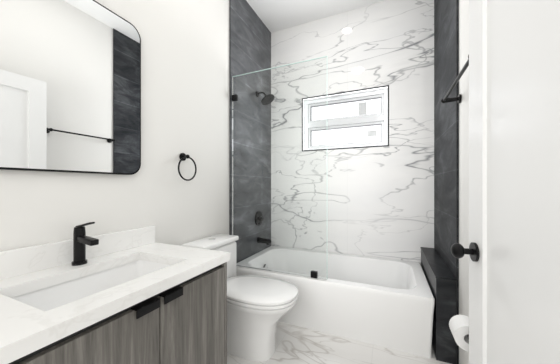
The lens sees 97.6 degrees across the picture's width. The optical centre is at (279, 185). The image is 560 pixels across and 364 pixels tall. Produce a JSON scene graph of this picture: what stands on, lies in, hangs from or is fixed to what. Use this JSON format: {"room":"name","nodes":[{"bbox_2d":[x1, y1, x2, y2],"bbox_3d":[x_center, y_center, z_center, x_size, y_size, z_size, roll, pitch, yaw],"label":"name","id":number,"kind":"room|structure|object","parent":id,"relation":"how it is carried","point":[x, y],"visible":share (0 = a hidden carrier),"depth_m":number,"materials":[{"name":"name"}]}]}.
{"room":"bathroom","nodes":[
{"label":"bathroom","id":0,"kind":"room"},
{"bbox_2d":[0,0,228,250],"bbox_3d":[-0.843,-0.365,1.486,0.150,2.930,3.530,0,0,24],"label":"wall","id":1,"kind":"structure","parent":0,"point":[185,76],"depth_m":1.55,"materials":[{"name":"white paint"}]},
{"bbox_2d":[0,0,140,174],"bbox_3d":[-0.946,-0.470,1.034,0.024,0.820,0.760,0,0,24],"label":"wall mirror","id":2,"kind":"object","parent":1,"relation":"attached to","point":[70,86],"visible":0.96,"depth_m":1.06,"materials":[{"name":"black mirror"}]},
{"bbox_2d":[178,153,196,180],"bbox_3d":[-0.642,-0.131,1.671,0.061,0.192,0.167,0,0,24],"label":"towel ring","id":3,"kind":"object","parent":1,"relation":"attached to","point":[183,156],"visible":1,"depth_m":1.66,"materials":[{"name":"black metal"}]},
{"bbox_2d":[229,0,270,262],"bbox_3d":[-0.280,-0.365,2.552,0.013,2.930,0.824,0,0,24],"label":"tile","id":4,"kind":"structure","parent":1,"relation":"attached to","point":[249,42],"depth_m":2.48,"materials":[{"name":"grey tile"}]},
{"bbox_2d":[255,211,263,225],"bbox_3d":[-0.205,0.350,2.625,0.061,0.156,0.166,0,0,24],"label":"shower valve","id":5,"kind":"object","parent":4,"relation":"attached to","point":[258,221],"depth_m":2.61,"materials":[{"name":"black metal"}]},
{"bbox_2d":[257,237,270,244],"bbox_3d":[-0.162,0.584,2.612,0.152,0.072,0.064,0,0,24],"label":"tub spout","id":6,"kind":"object","parent":4,"relation":"attached to","point":[264,240],"depth_m":2.59,"materials":[{"name":"black metal"}]},
{"bbox_2d":[256,91,274,104],"bbox_3d":[-0.153,-0.934,2.575,0.197,0.151,0.152,0,0,24],"label":"shower head","id":7,"kind":"object","parent":4,"relation":"attached to","point":[269,98],"depth_m":2.57},
{"bbox_2d":[246,0,384,32],"bbox_3d":[-0.003,-1.880,1.112,1.990,0.100,3.530,0,0,24],"label":"ceiling","id":8,"kind":"structure","parent":0,"point":[275,15],"depth_m":2.54,"materials":[{"name":"white paint"}]},
{"bbox_2d":[227,321,449,363],"bbox_3d":[-0.003,1.150,1.112,1.990,0.100,3.530,0,0,24],"label":"floor","id":9,"kind":"structure","parent":0,"point":[294,344],"depth_m":1.62,"materials":[{"name":"stone"}]},
{"bbox_2d":[0,222,229,363],"bbox_3d":[-0.684,0.625,0.969,0.557,0.949,0.858,0,0,24],"label":"bathroom vanity","id":10,"kind":"object","parent":9,"relation":"on","point":[136,296],"visible":1,"depth_m":0.93,"materials":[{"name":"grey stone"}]},
{"bbox_2d":[181,234,297,361],"bbox_3d":[-0.244,0.743,1.685,0.755,0.714,0.410,0,0,24],"label":"toilet","id":11,"kind":"object","parent":9,"relation":"on","point":[258,307],"visible":0.5,"depth_m":1.55,"materials":[{"name":"white ceramic"}]},
{"bbox_2d":[237,246,434,357],"bbox_3d":[0.434,0.905,2.229,1.548,0.390,0.826,0,0,24],"label":"bathtub","id":12,"kind":"object","parent":9,"relation":"on","point":[385,302],"visible":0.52,"depth_m":1.83,"materials":[{"name":"white ceramic"}]},
{"bbox_2d":[232,56,326,279],"bbox_3d":[-0.034,-0.137,2.029,0.858,1.692,0.028,0,0,24],"label":"glass","id":13,"kind":"object","parent":12,"relation":"on","point":[314,274],"visible":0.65,"depth_m":2.04,"materials":[{"name":"clear glass"}]},
{"bbox_2d":[271,0,433,263],"bbox_3d":[0.685,-0.365,2.656,1.690,2.930,0.150,0,0,24],"label":"wall","id":14,"kind":"structure","parent":0,"point":[378,202],"depth_m":2.51,"materials":[{"name":"stone"}]},
{"bbox_2d":[302,85,388,150],"bbox_3d":[0.687,-0.690,2.650,0.900,0.600,0.146,0,0,24],"label":"window unit","id":15,"kind":"structure","parent":14,"relation":"in","point":[358,120],"depth_m":2.67,"materials":[{"name":"white plastic"}]},
{"bbox_2d":[420,247,455,363],"bbox_3d":[1.198,0.835,1.897,0.110,0.530,0.819,0,0,24],"label":"ledge","id":16,"kind":"structure","parent":0,"point":[440,278],"depth_m":1.54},
{"bbox_2d":[459,0,468,363],"bbox_3d":[0.838,-0.365,0.738,0.150,2.930,3.530,0,0,24],"label":"wall","id":17,"kind":"structure","parent":0,"point":[464,165],"depth_m":1.39,"materials":[{"name":"white paint"}]},
{"bbox_2d":[434,0,458,363],"bbox_3d":[1.254,-0.365,1.873,0.013,2.930,0.819,0,0,24],"label":"tile","id":18,"kind":"structure","parent":17,"relation":"attached to","point":[446,132],"depth_m":1.77,"materials":[{"name":"grey tile"}]},
{"bbox_2d":[441,55,468,102],"bbox_3d":[0.914,-0.520,1.221,0.098,0.052,0.617,0,0,24],"label":"towel bar","id":19,"kind":"object","parent":17,"relation":"attached to","point":[445,99],"visible":0.5,"depth_m":1.32,"materials":[{"name":"black metal"}]},
{"bbox_2d":[449,315,468,351],"bbox_3d":[0.830,0.642,1.075,0.133,0.108,0.180,0,0,24],"label":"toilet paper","id":20,"kind":"object","parent":17,"relation":"attached to","point":[459,326],"visible":0.4,"depth_m":1.04,"materials":[{"name":"white paper"}]},
{"bbox_2d":[451,0,559,363],"bbox_3d":[0.590,0.077,0.596,0.170,2.030,0.768,0,0,24],"label":"door","id":21,"kind":"structure","parent":17,"relation":"in","point":[512,251],"depth_m":0.68,"materials":[{"name":"white paint"}]}
]}

